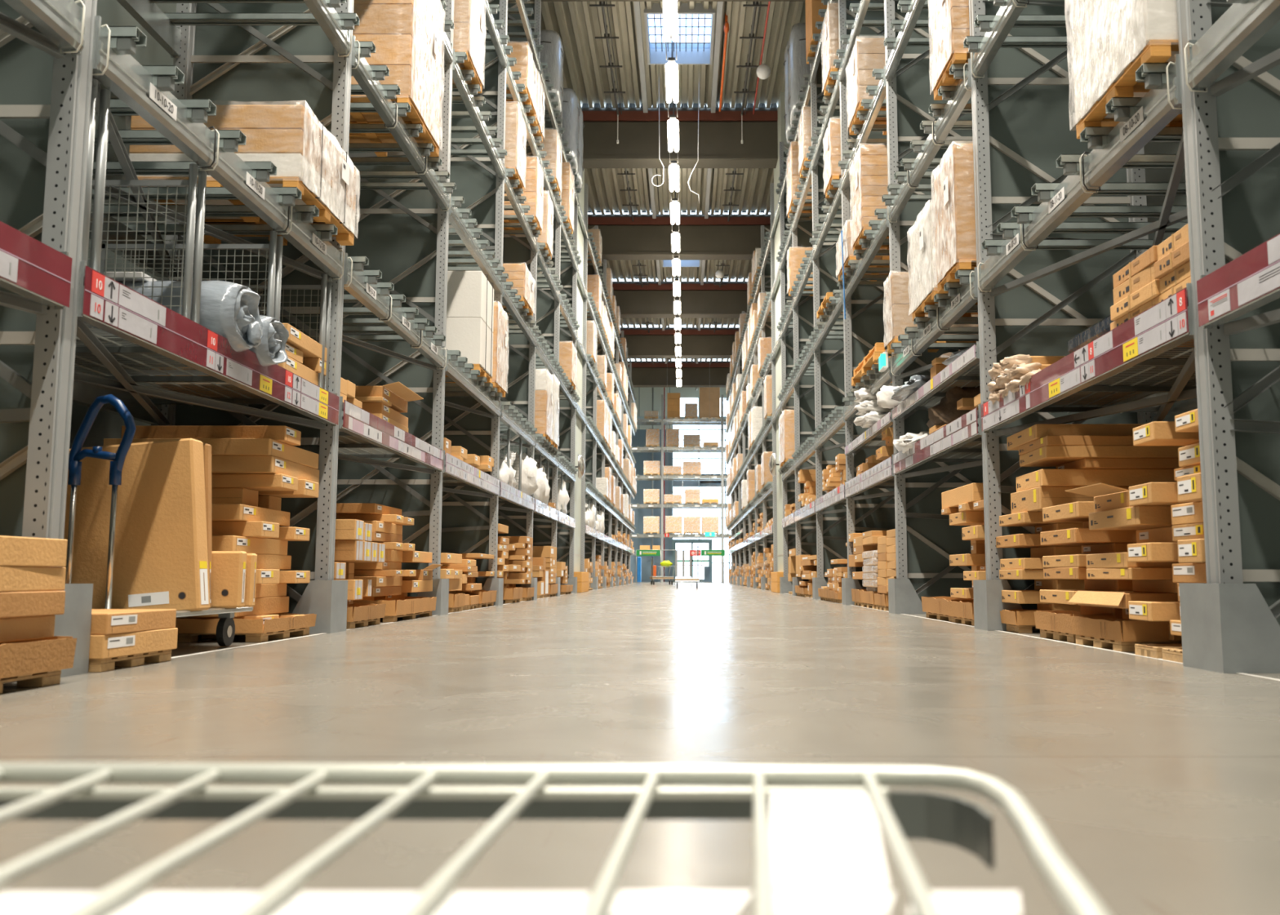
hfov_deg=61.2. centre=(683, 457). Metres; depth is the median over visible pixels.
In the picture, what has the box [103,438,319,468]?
carton
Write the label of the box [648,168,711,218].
channel
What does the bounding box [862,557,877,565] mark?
carton
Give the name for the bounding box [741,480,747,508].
load
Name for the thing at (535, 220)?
pallet
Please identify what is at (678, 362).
ceiling light
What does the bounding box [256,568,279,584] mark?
carton
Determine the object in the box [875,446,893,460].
carton
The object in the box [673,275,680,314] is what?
ceiling light
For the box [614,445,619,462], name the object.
load
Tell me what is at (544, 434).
pallet
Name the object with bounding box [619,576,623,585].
guard
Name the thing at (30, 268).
rack
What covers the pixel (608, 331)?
load
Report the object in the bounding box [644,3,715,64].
window
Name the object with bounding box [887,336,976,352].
pallet
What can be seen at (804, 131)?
load
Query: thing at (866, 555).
carton
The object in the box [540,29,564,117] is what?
roll
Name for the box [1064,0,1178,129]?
load
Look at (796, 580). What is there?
guard
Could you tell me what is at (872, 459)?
carton
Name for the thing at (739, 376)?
load
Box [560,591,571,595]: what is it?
pallet
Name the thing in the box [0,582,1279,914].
floor
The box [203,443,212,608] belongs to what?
carton
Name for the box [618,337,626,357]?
load
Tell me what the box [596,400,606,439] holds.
load
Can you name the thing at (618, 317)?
load
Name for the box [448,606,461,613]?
pallet
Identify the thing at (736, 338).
load
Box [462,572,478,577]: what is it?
carton
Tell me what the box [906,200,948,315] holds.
load
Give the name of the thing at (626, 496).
load
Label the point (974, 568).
carton
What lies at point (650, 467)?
load
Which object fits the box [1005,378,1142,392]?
pack
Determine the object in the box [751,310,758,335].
load
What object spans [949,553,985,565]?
carton
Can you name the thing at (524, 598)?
pallet
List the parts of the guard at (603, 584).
plate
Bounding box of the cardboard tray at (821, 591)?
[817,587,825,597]
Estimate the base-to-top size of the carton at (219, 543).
0.104 m
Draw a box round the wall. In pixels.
[630,386,726,582]
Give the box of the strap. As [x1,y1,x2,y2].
[840,230,845,319]
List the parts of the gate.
post, post, rail, post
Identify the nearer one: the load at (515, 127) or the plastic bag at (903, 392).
the plastic bag at (903, 392)
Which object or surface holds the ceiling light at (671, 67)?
hanging from the ceiling
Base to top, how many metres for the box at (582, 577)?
0.505 m
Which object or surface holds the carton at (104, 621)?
on the carton at (117, 645)
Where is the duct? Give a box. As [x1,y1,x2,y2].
[786,22,810,128]
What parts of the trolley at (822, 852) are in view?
plate, white plate, corner plate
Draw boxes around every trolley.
[0,762,1109,914]
[65,394,253,646]
[649,555,675,584]
[675,545,699,588]
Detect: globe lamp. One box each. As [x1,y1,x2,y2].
[715,262,724,278]
[756,49,770,79]
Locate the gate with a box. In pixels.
[635,550,724,583]
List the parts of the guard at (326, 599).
plate, plate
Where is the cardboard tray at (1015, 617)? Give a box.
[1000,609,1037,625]
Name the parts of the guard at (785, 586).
plate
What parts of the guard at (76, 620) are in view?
plate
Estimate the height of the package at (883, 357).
0.256 m
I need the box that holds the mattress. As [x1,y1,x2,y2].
[75,315,288,366]
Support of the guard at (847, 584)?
on the floor
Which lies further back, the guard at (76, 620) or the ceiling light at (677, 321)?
the ceiling light at (677, 321)
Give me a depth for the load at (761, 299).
32.08 m
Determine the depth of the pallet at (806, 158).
20.72 m
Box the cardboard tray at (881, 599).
[873,593,888,606]
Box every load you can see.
[128,100,359,237]
[348,0,444,151]
[444,301,508,391]
[445,271,493,377]
[452,0,486,86]
[502,263,535,314]
[503,156,543,231]
[504,102,526,187]
[506,41,537,115]
[524,71,545,137]
[534,369,553,439]
[537,190,553,254]
[539,128,562,192]
[551,374,559,445]
[559,341,577,387]
[560,162,574,231]
[586,275,601,317]
[586,320,596,362]
[587,229,602,262]
[595,478,608,497]
[596,355,607,386]
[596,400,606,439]
[597,318,609,342]
[600,300,604,328]
[603,304,607,334]
[604,466,611,500]
[605,373,613,403]
[605,406,608,443]
[606,267,613,303]
[607,295,617,318]
[608,321,614,357]
[608,326,612,350]
[608,412,612,448]
[610,431,615,455]
[610,475,615,504]
[613,306,620,333]
[613,393,620,418]
[613,394,617,414]
[613,486,621,510]
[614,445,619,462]
[615,364,622,380]
[617,439,623,468]
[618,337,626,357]
[618,361,625,391]
[618,398,622,422]
[620,494,624,513]
[622,413,627,438]
[622,458,630,481]
[622,493,628,518]
[624,367,626,395]
[625,375,627,400]
[627,425,631,447]
[627,504,631,520]
[629,464,631,483]
[630,463,633,487]
[631,403,635,422]
[631,511,635,524]
[633,467,635,491]
[634,403,635,426]
[643,460,660,474]
[643,488,659,502]
[643,515,659,532]
[644,410,658,417]
[645,428,659,444]
[663,466,681,473]
[663,494,681,502]
[665,515,682,532]
[666,392,679,417]
[666,429,679,444]
[682,461,701,473]
[683,434,700,444]
[683,516,700,532]
[684,403,697,417]
[684,488,700,502]
[699,386,719,417]
[701,516,719,532]
[702,442,718,446]
[702,498,718,502]
[725,413,729,426]
[725,444,729,461]
[725,508,728,526]
[726,373,730,391]
[727,503,731,524]
[728,395,732,415]
[728,440,730,453]
[728,466,733,486]
[729,355,733,377]
[730,508,733,520]
[732,342,737,368]
[732,382,737,404]
[732,424,734,440]
[732,457,737,479]
[733,416,737,438]
[733,501,738,517]
[734,331,742,356]
[735,373,742,391]
[736,409,741,431]
[736,453,742,471]
[738,313,746,338]
[739,400,741,422]
[740,391,746,418]
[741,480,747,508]
[742,340,745,369]
[743,330,748,363]
[746,272,753,303]
[746,383,752,404]
[746,470,755,502]
[747,317,751,350]
[747,411,751,448]
[749,302,758,341]
[750,364,761,393]
[750,406,762,443]
[751,250,755,284]
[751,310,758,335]
[753,248,760,273]
[755,464,762,491]
[756,293,771,316]
[757,337,771,372]
[760,451,773,484]
[763,375,772,417]
[778,409,795,465]
[786,141,812,216]
[786,247,813,293]
[797,106,811,174]
[804,0,826,58]
[821,1,839,91]
[822,118,840,194]
[835,221,888,277]
[845,38,886,128]
[848,144,888,249]
[883,272,978,346]
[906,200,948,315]
[927,0,970,94]
[931,143,976,285]
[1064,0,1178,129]
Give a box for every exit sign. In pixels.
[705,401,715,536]
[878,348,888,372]
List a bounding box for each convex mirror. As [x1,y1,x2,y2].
[574,453,585,479]
[768,452,778,476]
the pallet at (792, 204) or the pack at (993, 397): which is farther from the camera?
the pallet at (792, 204)
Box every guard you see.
[15,583,93,681]
[292,580,347,633]
[415,578,448,615]
[481,577,503,605]
[520,577,537,599]
[548,577,560,595]
[564,577,577,593]
[590,577,597,590]
[600,576,606,588]
[609,576,613,586]
[613,576,618,586]
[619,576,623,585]
[625,576,628,584]
[729,576,733,584]
[737,576,741,585]
[741,576,744,586]
[746,576,751,586]
[753,576,758,588]
[760,577,767,590]
[779,577,792,593]
[792,577,803,595]
[812,577,826,599]
[841,577,862,604]
[888,578,925,613]
[973,580,1034,631]
[1178,582,1279,673]
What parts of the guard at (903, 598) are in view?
plate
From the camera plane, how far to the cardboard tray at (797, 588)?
22.20 m
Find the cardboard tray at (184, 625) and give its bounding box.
[175,613,316,633]
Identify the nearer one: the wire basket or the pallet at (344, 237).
the pallet at (344, 237)
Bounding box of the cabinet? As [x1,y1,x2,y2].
[637,556,641,583]
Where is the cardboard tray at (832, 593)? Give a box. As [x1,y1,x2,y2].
[829,590,837,599]
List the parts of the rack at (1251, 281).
price rail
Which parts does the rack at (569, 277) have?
post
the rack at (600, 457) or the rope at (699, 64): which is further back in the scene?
the rack at (600, 457)
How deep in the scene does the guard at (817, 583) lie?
19.17 m
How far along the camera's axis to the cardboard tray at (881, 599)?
13.11 m
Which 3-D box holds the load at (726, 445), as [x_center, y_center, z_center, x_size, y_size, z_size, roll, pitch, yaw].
[2.720,-0.257,57.698,0.951,0.860,1.022,0,-6,0]
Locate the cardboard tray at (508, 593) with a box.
[502,586,522,599]
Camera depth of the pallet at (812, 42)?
19.63 m
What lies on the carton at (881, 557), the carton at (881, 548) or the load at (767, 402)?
the carton at (881, 548)
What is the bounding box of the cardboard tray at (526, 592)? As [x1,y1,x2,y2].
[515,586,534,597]
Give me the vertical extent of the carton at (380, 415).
0.078 m
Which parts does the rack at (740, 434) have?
price rail, post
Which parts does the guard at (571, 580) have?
plate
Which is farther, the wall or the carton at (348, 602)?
the wall
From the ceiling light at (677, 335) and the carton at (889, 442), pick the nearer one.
the carton at (889, 442)
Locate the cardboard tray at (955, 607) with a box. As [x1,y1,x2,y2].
[946,599,973,619]
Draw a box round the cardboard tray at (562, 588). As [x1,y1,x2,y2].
[560,585,573,591]
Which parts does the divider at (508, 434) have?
frame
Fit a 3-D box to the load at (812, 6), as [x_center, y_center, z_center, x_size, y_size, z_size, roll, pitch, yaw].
[2.795,-8.069,19.692,1.038,1.240,0.958,0,-6,0]
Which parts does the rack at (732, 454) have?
post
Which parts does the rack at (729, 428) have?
post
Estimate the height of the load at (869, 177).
1.133 m
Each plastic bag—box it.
[498,457,517,487]
[502,451,537,496]
[533,467,546,502]
[536,464,550,504]
[557,478,569,514]
[585,502,596,528]
[585,506,593,528]
[585,511,589,525]
[595,520,599,531]
[596,510,604,533]
[596,513,601,532]
[853,387,876,403]
[853,400,893,415]
[853,411,887,427]
[875,385,902,408]
[891,374,930,401]
[893,431,928,453]
[932,349,960,388]
[941,344,979,375]
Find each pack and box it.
[987,363,1004,379]
[987,380,1003,393]
[988,389,1112,404]
[995,373,1013,388]
[998,382,1135,399]
[999,354,1065,369]
[1002,362,1051,379]
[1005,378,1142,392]
[1017,368,1041,386]
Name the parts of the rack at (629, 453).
post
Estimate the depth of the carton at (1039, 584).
7.82 m
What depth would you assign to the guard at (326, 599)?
7.93 m
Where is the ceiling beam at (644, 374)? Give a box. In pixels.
[627,360,730,386]
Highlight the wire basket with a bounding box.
[657,565,675,576]
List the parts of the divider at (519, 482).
frame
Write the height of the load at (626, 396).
1.056 m
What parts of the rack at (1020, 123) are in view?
price rail, price rail, post, post, panel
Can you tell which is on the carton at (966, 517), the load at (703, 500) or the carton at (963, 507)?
the carton at (963, 507)
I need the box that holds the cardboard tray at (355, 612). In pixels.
[346,603,386,622]
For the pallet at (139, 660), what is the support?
on the floor
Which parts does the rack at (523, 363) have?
post, price rail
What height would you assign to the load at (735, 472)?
0.929 m
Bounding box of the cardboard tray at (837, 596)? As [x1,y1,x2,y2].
[834,592,841,599]
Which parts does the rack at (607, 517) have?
post, price rail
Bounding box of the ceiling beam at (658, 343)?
[619,327,739,358]
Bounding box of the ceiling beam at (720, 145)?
[581,107,777,168]
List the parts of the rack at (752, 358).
price rail, post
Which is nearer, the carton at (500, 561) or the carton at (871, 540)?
the carton at (871, 540)
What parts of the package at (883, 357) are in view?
lit panel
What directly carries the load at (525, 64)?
on the pallet
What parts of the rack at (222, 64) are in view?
panel, post, post, price rail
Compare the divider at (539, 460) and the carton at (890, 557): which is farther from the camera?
the divider at (539, 460)
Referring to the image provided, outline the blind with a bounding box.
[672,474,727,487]
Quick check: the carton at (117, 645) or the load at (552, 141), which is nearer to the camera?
the carton at (117, 645)
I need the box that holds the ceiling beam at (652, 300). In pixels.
[612,281,747,318]
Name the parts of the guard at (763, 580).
plate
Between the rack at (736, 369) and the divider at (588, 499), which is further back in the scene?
the rack at (736, 369)
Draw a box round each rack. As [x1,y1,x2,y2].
[0,0,84,315]
[0,0,359,567]
[118,0,456,613]
[336,0,512,596]
[440,0,544,591]
[497,0,565,586]
[533,110,581,577]
[556,193,588,585]
[580,183,600,572]
[584,225,608,577]
[595,259,615,576]
[604,287,621,568]
[611,342,626,577]
[617,330,630,576]
[622,347,633,574]
[626,362,636,573]
[630,394,731,582]
[725,389,734,576]
[728,373,738,576]
[731,360,743,576]
[735,311,748,576]
[739,287,755,576]
[744,285,763,576]
[751,225,773,577]
[758,182,777,572]
[769,142,795,585]
[775,149,817,581]
[787,62,847,582]
[806,0,895,589]
[833,0,982,601]
[881,0,1179,609]
[963,0,1279,625]
[1183,0,1279,334]
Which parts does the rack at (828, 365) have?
price rail, post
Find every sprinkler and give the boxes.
[589,1,653,364]
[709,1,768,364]
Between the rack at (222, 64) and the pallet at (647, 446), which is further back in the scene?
the pallet at (647, 446)
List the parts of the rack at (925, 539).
price rail, price rail, post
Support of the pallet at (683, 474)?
on the rack at (662, 421)
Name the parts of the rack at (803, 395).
price rail, post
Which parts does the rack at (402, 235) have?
post, price rail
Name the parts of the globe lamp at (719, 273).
globe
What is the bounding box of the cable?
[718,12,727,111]
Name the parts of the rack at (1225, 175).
price rail, panel, post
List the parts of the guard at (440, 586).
plate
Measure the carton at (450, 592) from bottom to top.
0.062 m
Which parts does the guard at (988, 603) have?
plate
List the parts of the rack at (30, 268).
price rail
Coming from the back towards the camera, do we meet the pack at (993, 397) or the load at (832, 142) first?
the load at (832, 142)
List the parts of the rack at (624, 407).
post, price rail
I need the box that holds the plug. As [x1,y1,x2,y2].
[724,21,728,34]
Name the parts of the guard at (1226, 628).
plate, plate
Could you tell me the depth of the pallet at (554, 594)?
21.62 m
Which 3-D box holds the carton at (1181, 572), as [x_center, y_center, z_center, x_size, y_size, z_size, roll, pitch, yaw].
[2.919,0.563,5.265,0.902,0.095,0.410,0,-6,0]
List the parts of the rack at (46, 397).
post, panel, price rail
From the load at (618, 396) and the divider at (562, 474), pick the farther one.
the load at (618, 396)
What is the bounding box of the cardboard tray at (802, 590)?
[799,587,808,594]
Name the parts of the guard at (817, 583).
plate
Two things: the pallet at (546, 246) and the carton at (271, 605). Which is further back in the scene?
the pallet at (546, 246)
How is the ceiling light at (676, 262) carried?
hanging from the ceiling
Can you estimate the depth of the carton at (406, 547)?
10.44 m
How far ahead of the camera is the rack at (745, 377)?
40.67 m
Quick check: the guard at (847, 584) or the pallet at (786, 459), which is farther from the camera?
the pallet at (786, 459)
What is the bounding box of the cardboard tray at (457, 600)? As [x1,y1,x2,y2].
[448,593,465,607]
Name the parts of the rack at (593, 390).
post, price rail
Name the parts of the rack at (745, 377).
price rail, post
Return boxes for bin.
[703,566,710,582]
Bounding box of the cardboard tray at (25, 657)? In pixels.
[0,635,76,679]
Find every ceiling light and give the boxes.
[662,0,677,60]
[665,39,678,117]
[666,41,679,163]
[668,149,679,200]
[670,198,679,231]
[671,190,679,257]
[671,223,679,280]
[672,279,680,300]
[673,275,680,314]
[674,315,680,333]
[675,328,680,346]
[675,344,680,358]
[675,356,681,367]
[675,365,681,378]
[676,377,681,386]
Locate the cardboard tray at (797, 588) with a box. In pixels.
[795,585,808,593]
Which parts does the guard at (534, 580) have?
plate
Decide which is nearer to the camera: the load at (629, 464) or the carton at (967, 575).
the carton at (967, 575)
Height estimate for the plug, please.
0.243 m
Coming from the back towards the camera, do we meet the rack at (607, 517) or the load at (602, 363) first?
the rack at (607, 517)
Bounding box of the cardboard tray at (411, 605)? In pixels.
[352,596,436,616]
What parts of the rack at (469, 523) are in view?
post, price rail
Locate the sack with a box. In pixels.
[653,565,656,576]
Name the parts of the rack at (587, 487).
post, price rail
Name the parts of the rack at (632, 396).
post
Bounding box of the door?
[671,539,712,582]
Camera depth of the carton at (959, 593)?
9.43 m
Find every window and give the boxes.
[582,102,777,325]
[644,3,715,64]
[661,260,701,266]
[671,397,731,580]
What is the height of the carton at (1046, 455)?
0.082 m
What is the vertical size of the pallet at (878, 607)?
0.058 m
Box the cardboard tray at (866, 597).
[859,590,877,604]
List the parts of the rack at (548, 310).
post, price rail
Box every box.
[573,572,588,592]
[770,572,783,592]
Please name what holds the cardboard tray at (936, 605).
on the pallet at (928, 615)
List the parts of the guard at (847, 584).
plate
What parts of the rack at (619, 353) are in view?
post, price rail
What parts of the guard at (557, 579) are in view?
plate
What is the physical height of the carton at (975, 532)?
0.107 m
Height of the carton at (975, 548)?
0.091 m
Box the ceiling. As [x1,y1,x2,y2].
[507,1,805,361]
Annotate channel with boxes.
[633,1,723,112]
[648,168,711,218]
[656,260,705,284]
[661,318,701,330]
[664,358,698,364]
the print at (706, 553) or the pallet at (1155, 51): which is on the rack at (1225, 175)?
the pallet at (1155, 51)
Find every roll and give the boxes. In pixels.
[75,271,263,352]
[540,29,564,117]
[561,88,580,175]
[575,106,584,188]
[782,40,795,144]
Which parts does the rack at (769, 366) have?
price rail, post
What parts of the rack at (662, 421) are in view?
post, post, post, post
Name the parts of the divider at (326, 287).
frame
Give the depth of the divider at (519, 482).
17.97 m
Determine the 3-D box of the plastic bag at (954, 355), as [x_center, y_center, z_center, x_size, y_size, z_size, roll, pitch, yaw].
[2.914,-0.904,9.903,1.107,0.200,1.584,0,-6,0]
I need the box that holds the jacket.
[660,560,672,567]
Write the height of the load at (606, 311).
0.822 m
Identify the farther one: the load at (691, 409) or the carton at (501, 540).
the load at (691, 409)
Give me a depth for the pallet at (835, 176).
16.91 m
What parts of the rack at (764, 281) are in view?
price rail, post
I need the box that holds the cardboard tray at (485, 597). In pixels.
[459,590,497,603]
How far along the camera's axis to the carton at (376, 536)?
9.99 m
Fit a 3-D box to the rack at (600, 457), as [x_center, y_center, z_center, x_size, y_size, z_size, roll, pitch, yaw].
[-3.422,-1.040,38.294,1.795,11.220,3.710,0,-6,0]
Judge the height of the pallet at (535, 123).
0.085 m
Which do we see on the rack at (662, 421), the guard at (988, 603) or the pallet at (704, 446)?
the pallet at (704, 446)
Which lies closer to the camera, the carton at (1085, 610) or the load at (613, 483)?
the carton at (1085, 610)
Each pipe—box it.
[663,386,665,582]
[752,1,770,114]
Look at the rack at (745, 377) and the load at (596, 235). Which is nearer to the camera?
the load at (596, 235)
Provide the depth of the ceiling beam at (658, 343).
53.84 m
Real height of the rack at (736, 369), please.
11.220 m
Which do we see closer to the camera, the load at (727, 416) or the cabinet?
the load at (727, 416)
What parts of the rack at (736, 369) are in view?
price rail, post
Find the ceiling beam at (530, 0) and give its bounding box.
[507,0,804,1]
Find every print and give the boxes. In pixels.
[640,551,656,555]
[704,551,721,555]
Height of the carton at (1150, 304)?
0.074 m
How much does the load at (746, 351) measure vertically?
1.079 m
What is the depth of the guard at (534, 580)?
18.70 m
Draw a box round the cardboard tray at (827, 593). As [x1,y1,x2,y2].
[824,588,832,598]
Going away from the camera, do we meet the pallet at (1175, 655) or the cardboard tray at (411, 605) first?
the pallet at (1175, 655)
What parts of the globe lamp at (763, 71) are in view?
globe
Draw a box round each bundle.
[926,386,980,428]
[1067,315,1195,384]
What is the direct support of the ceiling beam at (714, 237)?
attached to the ceiling
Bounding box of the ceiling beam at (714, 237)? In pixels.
[587,213,770,260]
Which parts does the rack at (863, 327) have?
price rail, post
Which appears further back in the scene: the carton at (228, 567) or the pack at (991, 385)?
the pack at (991, 385)
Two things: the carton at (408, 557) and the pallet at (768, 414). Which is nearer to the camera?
the carton at (408, 557)
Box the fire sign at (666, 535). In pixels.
[664,533,669,537]
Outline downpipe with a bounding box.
[651,386,653,582]
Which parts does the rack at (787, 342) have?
post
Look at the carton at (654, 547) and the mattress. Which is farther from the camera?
the carton at (654, 547)
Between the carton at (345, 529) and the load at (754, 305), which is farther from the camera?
the load at (754, 305)
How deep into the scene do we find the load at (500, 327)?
14.84 m
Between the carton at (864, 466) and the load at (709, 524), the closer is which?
the carton at (864, 466)
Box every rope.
[651,70,663,186]
[688,64,699,204]
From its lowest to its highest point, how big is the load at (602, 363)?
0.903 m
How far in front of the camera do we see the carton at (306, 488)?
7.64 m
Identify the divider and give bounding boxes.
[85,163,206,334]
[93,231,283,374]
[242,273,332,391]
[499,428,510,484]
[499,439,522,491]
[533,455,541,468]
[542,461,548,505]
[557,473,563,512]
[585,496,589,511]
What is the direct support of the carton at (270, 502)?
on the carton at (220, 513)
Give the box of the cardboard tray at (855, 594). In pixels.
[851,588,866,602]
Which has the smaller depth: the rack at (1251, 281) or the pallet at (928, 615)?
the rack at (1251, 281)
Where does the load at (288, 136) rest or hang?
on the pallet at (344, 237)
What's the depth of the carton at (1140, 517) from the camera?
5.84 m
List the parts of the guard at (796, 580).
plate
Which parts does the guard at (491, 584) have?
plate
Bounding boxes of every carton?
[0,535,67,566]
[0,566,66,591]
[0,591,65,617]
[0,614,55,642]
[62,438,209,611]
[88,627,177,659]
[90,608,176,635]
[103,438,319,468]
[120,425,301,445]
[151,355,318,385]
[155,375,263,398]
[176,614,279,629]
[184,596,288,617]
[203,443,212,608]
[210,551,247,608]
[211,455,319,483]
[211,474,297,490]
[211,488,258,506]
[211,503,289,526]
[211,520,279,537]
[211,535,288,555]
[243,553,257,607]
[255,553,291,569]
[255,583,286,597]
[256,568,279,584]
[257,479,319,497]
[257,495,281,511]
[263,526,310,541]
[278,614,304,617]
[279,570,310,583]
[282,323,327,361]
[284,342,302,364]
[302,357,326,375]
[333,562,346,579]
[333,579,363,599]
[334,519,364,540]
[334,540,363,560]
[334,541,371,561]
[335,514,403,523]
[336,502,401,515]
[340,377,347,395]
[340,393,346,402]
[343,542,385,562]
[345,573,354,579]
[346,380,355,398]
[346,398,362,408]
[346,562,354,573]
[346,569,403,576]
[346,600,353,605]
[352,561,401,569]
[353,576,402,586]
[355,381,423,412]
[355,396,391,406]
[362,402,408,427]
[362,579,372,596]
[362,596,373,600]
[363,522,372,542]
[364,520,402,534]
[370,542,377,561]
[371,531,402,542]
[371,586,401,596]
[373,413,408,432]
[373,542,403,550]
[373,592,407,600]
[385,549,402,561]
[392,517,413,524]
[397,543,414,551]
[400,551,432,563]
[401,564,442,580]
[401,580,432,592]
[403,569,416,576]
[440,552,462,564]
[440,559,475,566]
[440,565,477,572]
[440,568,453,578]
[443,437,451,454]
[448,578,462,591]
[448,591,461,594]
[450,446,466,459]
[453,569,462,578]
[454,456,462,461]
[455,553,493,559]
[459,583,481,591]
[462,453,479,466]
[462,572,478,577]
[462,574,466,583]
[463,594,469,605]
[466,577,475,582]
[469,595,479,604]
[473,463,492,471]
[477,455,493,466]
[477,571,494,576]
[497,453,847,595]
[497,524,508,533]
[497,537,509,545]
[497,544,503,551]
[497,551,508,558]
[497,557,504,564]
[497,564,508,571]
[497,570,502,577]
[502,544,508,551]
[640,545,650,550]
[652,545,660,550]
[848,533,862,542]
[848,555,864,567]
[852,572,863,579]
[853,536,877,546]
[853,546,877,555]
[854,553,863,562]
[857,462,879,473]
[862,530,886,537]
[862,536,882,545]
[862,550,877,559]
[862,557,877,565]
[862,565,878,573]
[862,573,877,580]
[862,579,877,587]
[865,454,883,462]
[866,586,877,593]
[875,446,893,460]
[876,577,887,586]
[877,536,886,545]
[877,544,886,553]
[877,552,886,561]
[877,560,887,569]
[877,568,886,577]
[877,585,888,593]
[881,427,893,439]
[885,435,893,446]
[886,528,895,537]
[886,537,895,546]
[886,545,895,553]
[886,552,896,561]
[886,568,896,577]
[887,560,896,568]
[928,425,942,434]
[930,364,980,383]
[931,357,949,365]
[941,483,983,508]
[941,507,960,515]
[949,511,984,525]
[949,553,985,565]
[950,587,973,598]
[956,397,977,409]
[958,502,983,511]
[961,524,984,540]
[963,571,986,580]
[970,540,985,544]
[970,543,985,553]
[971,565,980,571]
[973,393,980,407]
[973,499,983,510]
[979,565,986,571]
[995,533,1081,547]
[999,511,1083,526]
[999,568,1063,579]
[1000,558,1043,569]
[1001,590,1057,604]
[1006,423,1146,450]
[1010,486,1128,514]
[1015,468,1177,492]
[1018,435,1133,455]
[1019,445,1185,466]
[1030,546,1081,558]
[1034,579,1084,590]
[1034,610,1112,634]
[1035,523,1083,533]
[1036,604,1080,610]
[1040,528,1136,545]
[1040,589,1133,604]
[1042,501,1093,521]
[1042,554,1086,568]
[1043,567,1091,579]
[1055,457,1183,469]
[1065,483,1133,512]
[1068,591,1177,608]
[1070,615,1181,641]
[1080,605,1122,617]
[1081,542,1136,554]
[1083,520,1088,528]
[1084,579,1133,591]
[1085,551,1178,568]
[1086,568,1173,579]
[1088,505,1172,529]
[1110,279,1161,320]
[1110,297,1155,330]
[1112,245,1157,288]
[1112,262,1155,304]
[1115,618,1124,632]
[1122,608,1169,623]
[1123,619,1181,640]
[1127,542,1177,561]
[1128,482,1192,506]
[1128,600,1180,621]
[1132,579,1177,593]
[1133,421,1199,445]
[1136,526,1177,543]
[1153,241,1190,279]
[1155,276,1191,304]
[1156,223,1188,260]
[1159,260,1191,293]
[1169,620,1181,635]
[1170,501,1203,525]
[1172,522,1204,541]
[1172,563,1206,582]
[1173,463,1200,480]
[1174,408,1199,431]
[1177,339,1194,346]
[1177,443,1200,466]
[1177,472,1202,502]
[1177,538,1205,563]
[1177,582,1179,601]
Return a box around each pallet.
[0,669,61,693]
[88,649,171,672]
[137,177,354,245]
[177,626,309,642]
[346,617,380,629]
[349,94,439,156]
[382,610,431,622]
[444,364,492,382]
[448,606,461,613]
[452,50,482,93]
[461,605,467,610]
[466,604,477,609]
[477,602,493,608]
[491,380,505,397]
[502,295,533,316]
[503,214,541,235]
[505,598,519,603]
[506,85,535,117]
[506,166,524,189]
[523,596,532,600]
[529,116,542,142]
[535,432,551,442]
[538,241,551,259]
[543,176,559,195]
[546,593,555,597]
[551,439,557,448]
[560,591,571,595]
[564,217,573,233]
[568,378,575,389]
[586,253,600,266]
[586,309,600,319]
[643,502,659,504]
[644,473,660,475]
[645,444,659,447]
[663,473,681,475]
[664,502,681,504]
[666,444,679,447]
[682,473,701,475]
[683,444,700,447]
[683,532,700,533]
[684,502,700,504]
[699,417,719,418]
[702,444,718,447]
[702,502,718,504]
[764,413,772,420]
[780,457,793,467]
[787,198,812,217]
[788,286,813,296]
[800,156,810,177]
[800,593,808,597]
[806,33,822,63]
[816,292,843,318]
[823,66,839,95]
[825,173,840,198]
[836,599,841,603]
[838,254,889,280]
[848,100,886,134]
[851,351,892,386]
[853,226,888,251]
[853,342,889,376]
[854,601,862,606]
[862,602,875,608]
[875,604,888,611]
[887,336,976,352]
[911,288,977,321]
[925,612,951,622]
[933,50,970,100]
[937,258,976,293]
[951,616,974,626]
[1006,623,1035,633]
[1040,629,1075,643]
[1075,40,1182,138]
[1075,635,1182,652]
[1134,644,1182,658]
[1161,648,1182,662]
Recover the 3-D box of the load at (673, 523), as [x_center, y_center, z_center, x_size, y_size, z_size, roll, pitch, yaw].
[-0.587,4.033,65.047,1.016,0.998,1.147,0,-6,0]
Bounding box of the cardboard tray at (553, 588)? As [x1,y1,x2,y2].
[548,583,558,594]
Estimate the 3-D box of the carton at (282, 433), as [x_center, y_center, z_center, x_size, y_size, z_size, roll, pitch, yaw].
[-3.219,-0.148,7.400,1.102,0.100,0.300,0,-6,0]
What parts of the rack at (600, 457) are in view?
post, price rail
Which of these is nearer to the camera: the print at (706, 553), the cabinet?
the print at (706, 553)
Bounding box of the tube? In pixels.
[80,78,111,272]
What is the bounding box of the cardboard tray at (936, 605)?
[921,596,973,615]

